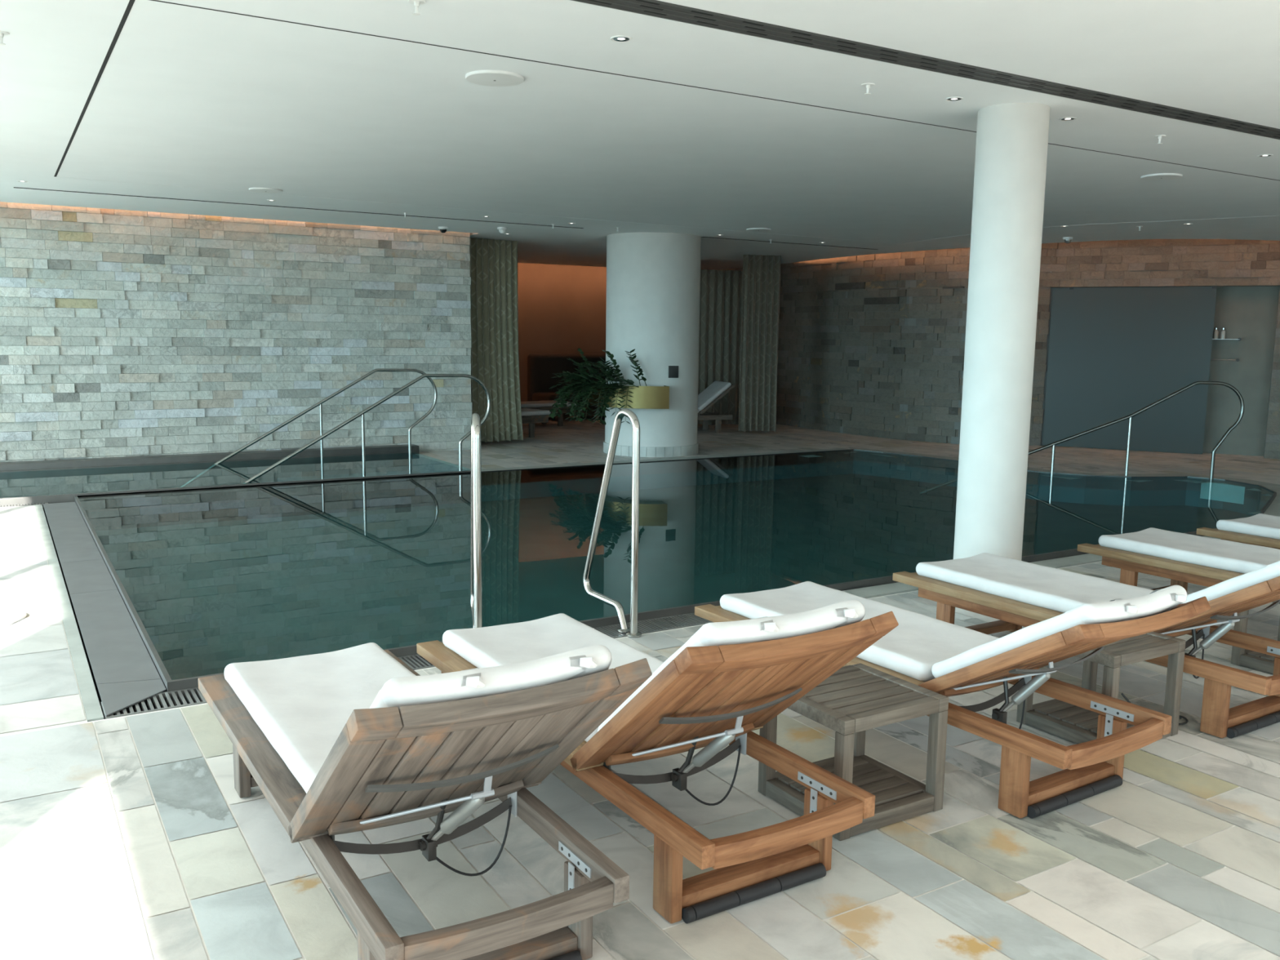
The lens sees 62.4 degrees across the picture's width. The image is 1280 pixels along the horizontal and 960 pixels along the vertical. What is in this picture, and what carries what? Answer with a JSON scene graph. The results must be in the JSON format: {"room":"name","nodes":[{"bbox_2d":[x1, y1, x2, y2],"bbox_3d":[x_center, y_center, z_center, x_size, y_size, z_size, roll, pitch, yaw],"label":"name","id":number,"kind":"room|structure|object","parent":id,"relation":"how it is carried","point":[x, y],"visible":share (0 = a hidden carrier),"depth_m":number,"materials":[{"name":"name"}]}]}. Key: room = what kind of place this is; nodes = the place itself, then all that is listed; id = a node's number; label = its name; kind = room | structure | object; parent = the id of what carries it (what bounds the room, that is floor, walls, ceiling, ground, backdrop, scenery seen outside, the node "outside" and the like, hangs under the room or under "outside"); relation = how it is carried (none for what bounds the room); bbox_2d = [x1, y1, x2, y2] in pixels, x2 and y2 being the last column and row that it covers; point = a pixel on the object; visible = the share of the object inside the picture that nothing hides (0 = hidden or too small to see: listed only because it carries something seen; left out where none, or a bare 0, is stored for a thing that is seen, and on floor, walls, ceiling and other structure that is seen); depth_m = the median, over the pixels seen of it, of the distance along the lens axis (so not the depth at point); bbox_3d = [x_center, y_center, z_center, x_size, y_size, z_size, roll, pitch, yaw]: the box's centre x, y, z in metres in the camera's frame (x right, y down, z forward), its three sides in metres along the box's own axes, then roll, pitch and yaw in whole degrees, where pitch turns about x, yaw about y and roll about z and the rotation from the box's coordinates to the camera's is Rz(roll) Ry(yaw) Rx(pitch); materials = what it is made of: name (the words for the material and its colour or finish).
{"room":"indoor swimming pool","nodes":[
{"label":"indoor swimming pool","id":0,"kind":"room"},
{"bbox_2d":[0,201,471,462],"bbox_3d":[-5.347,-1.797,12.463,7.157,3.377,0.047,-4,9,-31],"label":"wall","id":1,"kind":"structure","parent":0,"point":[162,348],"depth_m":12.66,"materials":[{"name":"stone"}]},
{"bbox_2d":[0,444,418,497],"bbox_3d":[-5.654,0.032,12.369,6.320,0.615,0.258,-4,9,-31],"label":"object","id":2,"kind":"structure","parent":1,"relation":"attached to","point":[90,475],"depth_m":12.31,"materials":[{"name":"stone"}]},
{"bbox_2d":[517,262,606,401],"bbox_3d":[-2.261,-2.699,19.018,2.957,3.500,8.748,4,8,20],"label":"wall","id":3,"kind":"structure","parent":0,"point":[562,308],"depth_m":20.91,"materials":[{"name":"brown paint"}]},
{"bbox_2d":[0,415,1279,959],"bbox_3d":[1.969,0.025,11.744,18.690,0.001,20.194,-4,9,-31],"label":"floor","id":4,"kind":"structure","parent":0,"point":[84,905],"depth_m":3.37,"materials":[{"name":"stone"}]},
{"bbox_2d":[0,602,26,626],"bbox_3d":[-3.792,0.707,5.815,0.715,0.110,0.761,-4,9,-31],"label":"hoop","id":5,"kind":"object","parent":4,"relation":"on","point":[24,614],"visible":1,"depth_m":5.86},
{"bbox_2d":[0,502,48,507],"bbox_3d":[-6.246,0.284,9.177,1.940,0.030,0.120,-4,9,-31],"label":"grate","id":6,"kind":"object","parent":4,"relation":"in","point":[29,504],"visible":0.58,"depth_m":9.59,"materials":[{"name":"metal"}]},
{"bbox_2d":[34,504,103,721],"bbox_3d":[-3.858,0.633,6.985,0.060,0.060,6.195,-4,9,-31],"label":"trim","id":7,"kind":"structure","parent":4,"relation":"attached to","point":[93,711],"depth_m":5.59,"materials":[{"name":"grey stone"}]},
{"bbox_2d":[43,502,102,563],"bbox_3d":[-4.574,0.385,8.466,0.258,0.006,2.826,-4,9,-31],"label":"cover plate","id":8,"kind":"object","parent":4,"relation":"on","point":[73,541],"visible":1,"depth_m":8.21,"materials":[{"name":"metal"}]},
{"bbox_2d":[60,559,117,594],"bbox_3d":[-3.580,0.621,6.850,0.258,0.006,0.990,-4,9,-31],"label":"cover plate","id":9,"kind":"object","parent":4,"relation":"on","point":[91,575],"visible":1,"depth_m":6.81,"materials":[{"name":"metal"}]},
{"bbox_2d":[44,512,162,719],"bbox_3d":[-0.827,0.503,8.876,10.900,0.040,6.340,-4,9,-31],"label":"channel","id":10,"kind":"object","parent":4,"relation":"in","point":[56,553],"depth_m":5.77,"materials":[{"name":"black metal"}]},
{"bbox_2d":[70,589,160,684],"bbox_3d":[-2.814,0.802,5.606,0.258,0.006,1.946,-4,9,-31],"label":"tile","id":11,"kind":"object","parent":4,"relation":"on","point":[117,652],"visible":1,"depth_m":5.44,"materials":[{"name":"stone"}]},
{"bbox_2d":[97,679,165,716],"bbox_3d":[-2.220,0.943,4.640,0.258,0.006,0.450,-4,9,-31],"label":"cover plate","id":12,"kind":"object","parent":4,"relation":"on","point":[115,697],"visible":1,"depth_m":4.66,"materials":[{"name":"metal"}]},
{"bbox_2d":[101,687,206,719],"bbox_3d":[-2.101,0.973,4.570,0.393,0.030,0.220,-4,9,-31],"label":"grate","id":13,"kind":"object","parent":4,"relation":"in","point":[195,693],"visible":0.69,"depth_m":4.58,"materials":[{"name":"metal"}]},
{"bbox_2d":[206,653,435,702],"bbox_3d":[-1.292,0.917,5.059,1.488,0.030,0.220,-4,9,-31],"label":"grate","id":14,"kind":"object","parent":4,"relation":"in","point":[415,662],"visible":0.08,"depth_m":5.18,"materials":[{"name":"metal"}]},
{"bbox_2d":[277,458,466,481],"bbox_3d":[-5.065,0.259,11.344,6.240,0.560,2.220,-4,9,-31],"label":"basin","id":15,"kind":"object","parent":4,"relation":"in","point":[420,466],"visible":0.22,"depth_m":13.23,"materials":[{"name":"stone"}]},
{"bbox_2d":[0,470,471,530],"bbox_3d":[-4.479,0.399,10.391,6.240,0.657,0.045,-4,9,-31],"label":"pool water","id":16,"kind":"structure","parent":15,"relation":"attached to","point":[51,499],"depth_m":10.63,"materials":[{"name":"liquid"}]},
{"bbox_2d":[124,452,435,466],"bbox_3d":[-5.051,-0.040,11.306,6.260,0.001,2.205,-4,9,-31],"label":"pool water","id":17,"kind":"object","parent":15,"relation":"in","point":[415,455],"visible":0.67,"depth_m":13.12,"materials":[{"name":"teal liquid"}]},
{"bbox_2d":[179,368,437,487],"bbox_3d":[-4.112,-0.531,12.868,3.458,1.634,0.038,-4,9,-31],"label":"pool handrail","id":18,"kind":"object","parent":15,"relation":"on","point":[319,403],"visible":0.96,"depth_m":12.99,"materials":[{"name":"metal"}]},
{"bbox_2d":[242,373,490,484],"bbox_3d":[-3.212,-0.317,11.406,3.458,1.634,0.038,-4,9,-31],"label":"pool handrail","id":19,"kind":"object","parent":15,"relation":"on","point":[362,413],"visible":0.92,"depth_m":11.54,"materials":[{"name":"metal"}]},
{"bbox_2d":[430,458,471,470],"bbox_3d":[-2.419,-0.165,13.018,0.060,0.112,1.962,-4,9,-31],"label":"trim","id":20,"kind":"structure","parent":15,"relation":"attached to","point":[436,460],"depth_m":12.83,"materials":[{"name":"grey stone"}]},
{"bbox_2d":[198,642,652,959],"bbox_3d":[-0.787,0.727,3.192,0.710,0.868,1.966,-4,9,-32],"label":"sun lounger","id":21,"kind":"object","parent":4,"relation":"on","point":[354,739],"visible":1,"depth_m":2.62,"materials":[{"name":"brown wood"}]},
{"bbox_2d":[224,642,416,793],"bbox_3d":[-0.934,0.758,3.434,0.566,0.090,1.250,-4,9,-32],"label":"seat cushion","id":22,"kind":"object","parent":21,"relation":"on","point":[296,708],"depth_m":3.49,"materials":[{"name":"white fabric"}]},
{"bbox_2d":[368,667,608,708],"bbox_3d":[-0.448,0.637,2.634,0.566,0.084,0.700,-4,-31,-32],"label":"cushion","id":23,"kind":"object","parent":21,"relation":"on","point":[383,700],"depth_m":2.30,"materials":[{"name":"white fabric"}]},
{"bbox_2d":[470,413,482,628],"bbox_3d":[-0.835,0.257,5.368,0.084,1.217,0.597,-1,8,-11],"label":"ladder rail","id":24,"kind":"object","parent":4,"relation":"on","point":[476,584],"visible":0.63,"depth_m":5.11,"materials":[{"name":"metal"}]},
{"bbox_2d":[520,408,551,437],"bbox_3d":[-2.275,-1.057,16.123,1.879,0.837,0.680,-7,11,-43],"label":"chaise lounge","id":25,"kind":"object","parent":4,"relation":"on","point":[531,416],"visible":0.22,"depth_m":16.34,"materials":[{"name":"white fabric"}]},
{"bbox_2d":[520,408,550,416],"bbox_3d":[-2.058,-1.035,16.334,1.260,0.074,0.620,-7,11,-43],"label":"seat cushion","id":26,"kind":"object","parent":25,"relation":"on","point":[525,411],"depth_m":16.38,"materials":[{"name":"white fabric"}]},
{"bbox_2d":[520,400,579,426],"bbox_3d":[-2.012,-1.353,18.299,1.879,0.837,0.680,-5,10,-36],"label":"chaise lounge","id":27,"kind":"object","parent":4,"relation":"on","point":[540,405],"visible":0.16,"depth_m":18.34,"materials":[{"name":"white fabric"}]},
{"bbox_2d":[520,400,577,408],"bbox_3d":[-1.772,-1.327,18.482,1.260,0.074,0.620,-5,10,-36],"label":"seat cushion","id":28,"kind":"object","parent":27,"relation":"on","point":[531,404],"depth_m":18.25,"materials":[{"name":"white fabric"}]},
{"bbox_2d":[527,353,605,421],"bbox_3d":[-1.017,-1.801,20.247,2.100,1.220,1.010,-4,9,-31],"label":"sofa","id":29,"kind":"object","parent":4,"relation":"on","point":[541,367],"visible":0.26,"depth_m":20.09,"materials":[{"name":"brown fabric"}]},
{"bbox_2d":[582,408,641,637],"bbox_3d":[-0.159,0.206,5.802,0.084,1.217,0.597,-4,9,-31],"label":"ladder rail","id":30,"kind":"object","parent":4,"relation":"on","point":[632,632],"visible":1,"depth_m":5.65,"materials":[{"name":"metal"}]},
{"bbox_2d":[603,231,701,457],"bbox_3d":[0.169,-1.824,14.368,1.310,2.900,1.305,-4,9,-31],"label":"column","id":31,"kind":"structure","parent":4,"relation":"on","point":[653,279],"depth_m":13.83,"materials":[{"name":"paint"}]},
{"bbox_2d":[586,382,669,408],"bbox_3d":[-0.234,-1.115,13.946,1.404,0.290,0.503,7,10,37],"label":"planter","id":32,"kind":"object","parent":31,"relation":"attached to","point":[643,397],"visible":0.53,"depth_m":13.59,"materials":[{"name":"metal"}]},
{"bbox_2d":[548,348,646,425],"bbox_3d":[-0.612,-1.243,13.809,1.764,0.962,0.862,8,11,43],"label":"potted plant","id":33,"kind":"object","parent":32,"relation":"in","point":[584,382],"visible":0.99,"depth_m":13.67,"materials":[{"name":"green plant"}]},
{"bbox_2d":[668,365,678,377],"bbox_3d":[0.439,-1.417,13.839,0.144,0.156,0.015,-3,9,-25],"label":"control panel","id":34,"kind":"object","parent":31,"relation":"attached to","point":[673,370],"visible":1,"depth_m":13.83,"materials":[{"name":"black plastic"}]},
{"bbox_2d":[593,612,713,638],"bbox_3d":[0.219,0.811,5.973,2.040,0.030,0.220,-4,9,-31],"label":"grate","id":35,"kind":"object","parent":4,"relation":"in","point":[662,624],"visible":0.22,"depth_m":5.90,"materials":[{"name":"metal"}]},
{"bbox_2d":[416,600,898,924],"bbox_3d":[-0.088,0.672,3.655,0.710,0.868,1.966,-4,9,-32],"label":"sun lounger","id":36,"kind":"object","parent":4,"relation":"on","point":[730,679],"visible":0.91,"depth_m":3.01,"materials":[{"name":"brown wood"}]},
{"bbox_2d":[442,613,663,742],"bbox_3d":[-0.236,0.704,3.897,0.566,0.090,1.250,-4,9,-32],"label":"seat cushion","id":37,"kind":"object","parent":36,"relation":"on","point":[557,633],"depth_m":4.13,"materials":[{"name":"white fabric"}]},
{"bbox_2d":[597,632,705,731],"bbox_3d":[0.252,0.583,3.098,0.566,0.084,0.700,-4,-31,-32],"label":"cushion","id":38,"kind":"object","parent":36,"relation":"on","point":[698,639],"depth_m":2.86,"materials":[{"name":"white fabric"}]},
{"bbox_2d":[480,448,848,471],"bbox_3d":[0.548,-0.207,13.547,5.640,0.130,0.258,-4,9,-31],"label":"trim","id":39,"kind":"structure","parent":4,"relation":"attached to","point":[834,449],"depth_m":13.42,"materials":[{"name":"grey stone"}]},
{"bbox_2d":[77,449,1274,530],"bbox_3d":[1.183,0.649,10.293,11.380,0.938,6.070,-4,9,-31],"label":"basin","id":40,"kind":"object","parent":4,"relation":"in","point":[502,491],"visible":0.15,"depth_m":12.28,"materials":[{"name":"tile"}]},
{"bbox_2d":[95,473,1253,679],"bbox_3d":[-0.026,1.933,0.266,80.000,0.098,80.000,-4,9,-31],"label":"pool water","id":41,"kind":"structure","parent":40,"relation":"in","point":[208,597],"depth_m":9.13,"materials":[{"name":"teal liquid"}]},
{"bbox_2d":[74,448,1276,706],"bbox_3d":[1.189,0.261,10.240,11.425,0.162,6.114,-4,9,-31],"label":"pool edge","id":42,"kind":"structure","parent":40,"relation":"attached to","point":[171,685],"depth_m":10.26,"materials":[{"name":"stone"}]},
{"bbox_2d":[684,449,1262,488],"bbox_3d":[1.189,0.188,10.230,11.388,0.001,6.078,-4,9,-31],"label":"pool edge","id":43,"kind":"object","parent":40,"relation":"in","point":[849,456],"visible":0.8,"depth_m":13.51,"materials":[{"name":"grey stone"}]},
{"bbox_2d":[919,381,1244,502],"bbox_3d":[5.114,-0.348,12.343,3.560,1.659,0.039,2,8,7],"label":"pool handrail","id":44,"kind":"object","parent":40,"relation":"attached to","point":[1242,402],"visible":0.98,"depth_m":12.21,"materials":[{"name":"metal"}]},
{"bbox_2d":[697,381,734,433],"bbox_3d":[0.570,-1.208,17.497,1.879,0.837,0.680,-2,8,-19],"label":"chaise lounge","id":45,"kind":"object","parent":4,"relation":"on","point":[716,390],"visible":0.36,"depth_m":17.47,"materials":[{"name":"white fabric"}]},
{"bbox_2d":[697,381,731,411],"bbox_3d":[1.136,-1.407,17.669,0.720,0.074,0.620,-40,18,-10],"label":"cushion","id":46,"kind":"object","parent":45,"relation":"on","point":[716,390],"depth_m":17.44,"materials":[{"name":"white fabric"}]},
{"bbox_2d":[757,663,948,840],"bbox_3d":[0.731,0.919,3.660,0.467,0.400,0.430,-4,9,-31],"label":"side table","id":47,"kind":"object","parent":4,"relation":"on","point":[855,699],"visible":0.77,"depth_m":3.58,"materials":[{"name":"grey wood"}]},
{"bbox_2d":[777,756,922,806],"bbox_3d":[0.729,1.063,3.679,0.375,0.018,0.326,-4,9,-31],"label":"shelf","id":48,"kind":"object","parent":47,"relation":"attached to","point":[888,787],"depth_m":3.68,"materials":[{"name":"grey wood"}]},
{"bbox_2d":[694,581,1210,818],"bbox_3d":[1.107,0.645,4.296,0.710,0.778,2.027,-4,9,-33],"label":"sun lounger","id":49,"kind":"object","parent":4,"relation":"on","point":[939,656],"visible":0.87,"depth_m":3.71,"materials":[{"name":"white fabric"}]},
{"bbox_2d":[720,581,999,681],"bbox_3d":[0.938,0.629,4.554,0.566,0.090,1.250,-4,9,-33],"label":"seat cushion","id":50,"kind":"object","parent":49,"relation":"on","point":[909,651],"depth_m":4.39,"materials":[{"name":"white fabric"}]},
{"bbox_2d":[931,604,1177,678],"bbox_3d":[1.461,0.558,3.739,0.566,0.084,0.700,-4,-22,-33],"label":"cushion","id":51,"kind":"object","parent":49,"relation":"on","point":[1081,615],"depth_m":3.52,"materials":[{"name":"white fabric"}]},
{"bbox_2d":[953,102,1050,560],"bbox_3d":[2.119,-0.680,6.247,0.392,2.900,0.392,-4,9,-31],"label":"column","id":52,"kind":"structure","parent":4,"relation":"on","point":[1011,146],"depth_m":6.07,"materials":[{"name":"paint"}]},
{"bbox_2d":[843,536,1220,598],"bbox_3d":[3.248,0.608,7.814,5.050,0.050,0.187,-4,9,-31],"label":"trim","id":53,"kind":"structure","parent":4,"relation":"attached to","point":[893,588],"depth_m":6.91,"materials":[{"name":"grey stone"}]},
{"bbox_2d":[892,552,1279,738],"bbox_3d":[2.205,0.557,5.042,0.710,0.778,2.027,-4,9,-32],"label":"sun lounger","id":54,"kind":"object","parent":4,"relation":"on","point":[1018,593],"visible":0.78,"depth_m":4.89,"materials":[{"name":"white fabric"}]},
{"bbox_2d":[915,552,1154,613],"bbox_3d":[2.041,0.541,5.303,0.566,0.090,1.250,-4,9,-32],"label":"seat cushion","id":55,"kind":"object","parent":54,"relation":"on","point":[1055,590],"depth_m":5.30,"materials":[{"name":"white fabric"}]},
{"bbox_2d":[1181,563,1279,604],"bbox_3d":[2.551,0.470,4.480,0.566,0.084,0.700,-4,-22,-32],"label":"cushion","id":56,"kind":"object","parent":54,"relation":"on","point":[1272,571],"depth_m":4.22,"materials":[{"name":"white fabric"}]},
{"bbox_2d":[1016,631,1185,743],"bbox_3d":[1.904,0.836,4.381,0.467,0.400,0.430,-4,9,-31],"label":"side table","id":57,"kind":"object","parent":4,"relation":"on","point":[1071,722],"visible":0.4,"depth_m":4.30,"materials":[{"name":"grey wood"}]},
{"bbox_2d":[1034,701,1133,733],"bbox_3d":[1.902,0.979,4.401,0.375,0.018,0.326,-4,9,-31],"label":"shelf","id":58,"kind":"object","parent":57,"relation":"attached to","point":[1077,717],"depth_m":4.37,"materials":[{"name":"grey wood"}]},
{"bbox_2d":[1040,285,1217,453],"bbox_3d":[7.113,-1.629,15.509,2.200,2.375,0.040,5,9,27],"label":"glass panel","id":59,"kind":"object","parent":4,"relation":"on","point":[1113,353],"visible":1,"depth_m":15.47,"materials":[{"name":"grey glass"}]},
{"bbox_2d":[1120,693,1188,724],"bbox_3d":[2.194,0.974,4.486,0.265,0.102,0.118,1,8,4],"label":"cable coil","id":60,"kind":"object","parent":4,"relation":"on","point":[1122,694],"visible":0.38,"depth_m":4.51,"materials":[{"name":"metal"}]},
{"bbox_2d":[1077,527,1279,591],"bbox_3d":[3.564,0.456,5.910,0.710,0.778,2.027,-4,9,-32],"label":"sun lounger","id":61,"kind":"object","parent":4,"relation":"on","point":[1183,558],"visible":0.91,"depth_m":6.20,"materials":[{"name":"white fabric"}]},
{"bbox_2d":[1098,527,1279,573],"bbox_3d":[3.398,0.439,6.171,0.566,0.090,1.250,-4,9,-32],"label":"seat cushion","id":62,"kind":"object","parent":61,"relation":"on","point":[1237,557],"depth_m":6.20,"materials":[{"name":"white fabric"}]},
{"bbox_2d":[1195,513,1279,549],"bbox_3d":[4.634,0.384,6.534,0.710,0.778,2.027,-4,9,-32],"label":"sun lounger","id":63,"kind":"object","parent":4,"relation":"on","point":[1260,529],"visible":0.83,"depth_m":7.02,"materials":[{"name":"white fabric"}]},
{"bbox_2d":[1216,513,1279,539],"bbox_3d":[4.467,0.368,6.794,0.566,0.090,1.250,-4,9,-32],"label":"seat cushion","id":64,"kind":"object","parent":63,"relation":"on","point":[1260,525],"depth_m":7.04,"materials":[{"name":"white fabric"}]},
{"bbox_2d":[1231,599,1279,674],"bbox_3d":[3.283,0.738,5.226,0.467,0.400,0.430,-4,9,-31],"label":"side table","id":65,"kind":"object","parent":4,"relation":"on","point":[1240,656],"visible":0.41,"depth_m":5.25,"materials":[{"name":"grey wood"}]},
{"bbox_2d":[1247,651,1275,661],"bbox_3d":[3.281,0.881,5.246,0.375,0.018,0.326,-4,9,-31],"label":"shelf","id":66,"kind":"object","parent":65,"relation":"attached to","point":[1260,655],"depth_m":5.24,"materials":[{"name":"grey wood"}]},
{"bbox_2d":[0,0,1279,269],"bbox_3d":[1.871,-2.797,10.858,18.250,0.030,19.900,-4,9,-31],"label":"ceiling","id":67,"kind":"structure","parent":0,"point":[1220,58],"depth_m":5.18,"materials":[{"name":"white paint"}]},
{"bbox_2d":[0,31,9,44],"bbox_3d":[-2.860,-1.976,4.731,0.070,0.050,0.070,-4,9,-31],"label":"sprinkler","id":68,"kind":"object","parent":67,"relation":"attached to","point":[2,33],"visible":1,"depth_m":4.73,"materials":[{"name":"white metal"}]},
{"bbox_2d":[13,186,583,228],"bbox_3d":[-3.314,-2.946,11.563,6.100,0.003,0.040,-4,9,-31],"label":"ceiling vent","id":69,"kind":"object","parent":67,"relation":"in","point":[14,187],"visible":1,"depth_m":11.22,"materials":[{"name":"grey metal"}]},
{"bbox_2d":[407,0,425,15],"bbox_3d":[-0.888,-1.877,4.202,0.070,0.050,0.070,-4,9,-31],"label":"sprinkler","id":70,"kind":"object","parent":67,"relation":"attached to","point":[416,3],"visible":1,"depth_m":4.20,"materials":[{"name":"white metal"}]},
{"bbox_2d":[438,226,448,233],"bbox_3d":[-2.463,-3.129,13.231,0.124,0.075,0.124,-4,9,-31],"label":"security camera","id":71,"kind":"object","parent":67,"relation":"attached to","point":[442,229],"visible":1,"depth_m":13.19,"materials":[{"name":"white plastic"}]},
{"bbox_2d":[468,237,523,442],"bbox_3d":[-2.073,-1.966,15.044,0.935,2.854,0.147,-5,10,-36],"label":"curtain","id":72,"kind":"object","parent":67,"relation":"hanging from","point":[494,310],"visible":0.87,"depth_m":15.04,"materials":[{"name":"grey fabric"}]},
{"bbox_2d":[497,226,506,233],"bbox_3d":[-1.718,-3.112,13.183,0.124,0.075,0.124,-4,9,-31],"label":"smoke detector","id":73,"kind":"object","parent":67,"relation":"attached to","point":[501,229],"visible":1,"depth_m":13.15,"materials":[{"name":"white plastic"}]},
{"bbox_2d":[610,35,631,42],"bbox_3d":[-0.083,-1.957,4.691,0.096,0.004,0.096,-4,9,-31],"label":"recessed light","id":74,"kind":"object","parent":67,"relation":"in","point":[626,38],"visible":1,"depth_m":4.69,"materials":[{"name":"white plastic"}]},
{"bbox_2d":[53,0,1278,180],"bbox_3d":[1.148,-2.613,9.564,11.043,0.001,5.981,-4,9,-31],"label":"trim","id":75,"kind":"structure","parent":67,"relation":"attached to","point":[131,3],"depth_m":5.34,"materials":[{"name":"black metal"}]},
{"bbox_2d":[57,0,1279,244],"bbox_3d":[1.164,-2.682,9.692,11.175,0.098,6.165,-4,9,-31],"label":"ceiling panel","id":76,"kind":"object","parent":67,"relation":"attached to","point":[184,95],"visible":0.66,"depth_m":7.46,"materials":[{"name":"white paint"}]},
{"bbox_2d":[248,187,282,193],"bbox_3d":[-3.513,-2.718,9.924,0.300,0.018,0.300,-4,9,-31],"label":"ceiling speaker","id":77,"kind":"object","parent":76,"relation":"attached to","point":[269,190],"visible":1,"depth_m":9.87,"materials":[{"name":"white plastic"}]},
{"bbox_2d":[465,70,524,86],"bbox_3d":[-0.747,-2.063,5.439,0.300,0.018,0.300,-4,9,-31],"label":"ceiling speaker","id":78,"kind":"object","parent":76,"relation":"attached to","point":[484,77],"visible":1,"depth_m":5.40,"materials":[{"name":"white plastic"}]},
{"bbox_2d":[746,227,770,231],"bbox_3d":[1.458,-3.074,12.989,0.300,0.018,0.300,-4,9,-31],"label":"ceiling speaker","id":79,"kind":"object","parent":76,"relation":"attached to","point":[757,229],"visible":1,"depth_m":12.90,"materials":[{"name":"white plastic"}]},
{"bbox_2d":[1140,173,1182,180],"bbox_3d":[4.142,-2.406,8.397,0.300,0.018,0.300,-4,9,-31],"label":"ceiling speaker","id":80,"kind":"object","parent":76,"relation":"attached to","point":[1161,176],"visible":1,"depth_m":8.34,"materials":[{"name":"white plastic"}]},
{"bbox_2d":[697,269,742,425],"bbox_3d":[0.748,-2.273,18.194,2.319,2.678,0.144,-2,8,-17],"label":"curtain","id":81,"kind":"object","parent":67,"relation":"hanging from","point":[721,291],"visible":0.27,"depth_m":18.38,"materials":[{"name":"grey fabric"}]},
{"bbox_2d":[738,254,781,431],"bbox_3d":[1.954,-2.218,17.263,0.645,2.853,0.150,-1,8,-12],"label":"curtain","id":82,"kind":"object","parent":67,"relation":"hanging from","point":[761,273],"visible":1,"depth_m":17.25,"materials":[{"name":"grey fabric"}]},
{"bbox_2d":[702,236,878,249],"bbox_3d":[2.178,-3.331,14.885,3.160,0.003,0.040,-4,9,-31],"label":"ceiling vent","id":83,"kind":"object","parent":67,"relation":"in","point":[702,237],"visible":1,"depth_m":14.79,"materials":[{"name":"grey metal"}]},
{"bbox_2d":[861,82,875,95],"bbox_3d":[1.182,-2.026,5.484,0.070,0.050,0.070,-4,9,-31],"label":"sprinkler","id":84,"kind":"object","parent":67,"relation":"attached to","point":[868,85],"visible":1,"depth_m":5.47,"materials":[{"name":"white metal"}]},
{"bbox_2d":[571,0,1279,139],"bbox_3d":[4.409,-2.198,6.877,17.900,0.006,0.174,-4,9,-31],"label":"ceiling vent","id":85,"kind":"object","parent":67,"relation":"in","point":[655,8],"visible":1,"depth_m":4.96,"materials":[{"name":"grey metal"}]},
{"bbox_2d":[945,97,963,101],"bbox_3d":[1.719,-2.083,5.782,0.096,0.004,0.096,-4,9,-31],"label":"recessed light","id":86,"kind":"object","parent":67,"relation":"in","point":[957,99],"visible":1,"depth_m":5.78,"materials":[{"name":"white plastic"}]},
{"bbox_2d":[1062,236,1073,243],"bbox_3d":[5.467,-3.061,13.505,0.124,0.075,0.124,-4,9,-31],"label":"smoke detector","id":87,"kind":"object","parent":67,"relation":"attached to","point":[1067,239],"visible":1,"depth_m":13.47,"materials":[{"name":"white plastic"}]},
{"bbox_2d":[1059,116,1076,120],"bbox_3d":[2.536,-2.139,6.264,0.096,0.004,0.096,-4,9,-31],"label":"recessed light","id":88,"kind":"object","parent":67,"relation":"in","point":[1064,118],"visible":1,"depth_m":6.26,"materials":[{"name":"white plastic"}]},
{"bbox_2d":[1154,134,1165,144],"bbox_3d":[3.321,-2.173,6.754,0.070,0.050,0.070,-4,9,-31],"label":"sprinkler","id":89,"kind":"object","parent":67,"relation":"attached to","point":[1159,136],"visible":1,"depth_m":6.75,"materials":[{"name":"white metal"}]},
{"bbox_2d":[716,239,1279,459],"bbox_3d":[7.749,-2.007,14.891,20.720,3.520,2.216,8,10,41],"label":"wall","id":90,"kind":"structure","parent":0,"point":[908,283],"depth_m":16.21,"materials":[{"name":"grey stone"}]},
{"bbox_2d":[848,447,1279,516],"bbox_3d":[5.504,-0.002,12.628,2.897,0.106,7.219,-2,8,-22],"label":"trim","id":91,"kind":"structure","parent":90,"relation":"attached to","point":[1273,509],"depth_m":12.66,"materials":[{"name":"grey stone"}]},
{"bbox_2d":[1116,285,1279,456],"bbox_3d":[7.725,-1.725,15.844,3.160,2.700,0.960,5,9,27],"label":"wall","id":92,"kind":"structure","parent":0,"point":[1248,313],"depth_m":15.05,"materials":[{"name":"paint"}]},
{"bbox_2d":[1212,337,1241,340],"bbox_3d":[8.354,-2.006,15.051,0.362,0.044,0.100,5,9,27],"label":"shower shelf","id":93,"kind":"object","parent":92,"relation":"attached to","point":[1238,339],"visible":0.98,"depth_m":15.00,"materials":[{"name":"metal"}]},
{"bbox_2d":[1213,327,1218,338],"bbox_3d":[8.231,-2.100,15.105,0.060,0.166,0.059,-4,9,-31],"label":"bottle","id":94,"kind":"object","parent":93,"relation":"on","point":[1215,332],"visible":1,"depth_m":15.09,"materials":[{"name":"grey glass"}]},
{"bbox_2d":[1220,327,1225,338],"bbox_3d":[8.311,-2.093,15.063,0.060,0.166,0.059,-4,9,-31],"label":"bottle","id":95,"kind":"object","parent":93,"relation":"on","point":[1223,332],"visible":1,"depth_m":15.05,"materials":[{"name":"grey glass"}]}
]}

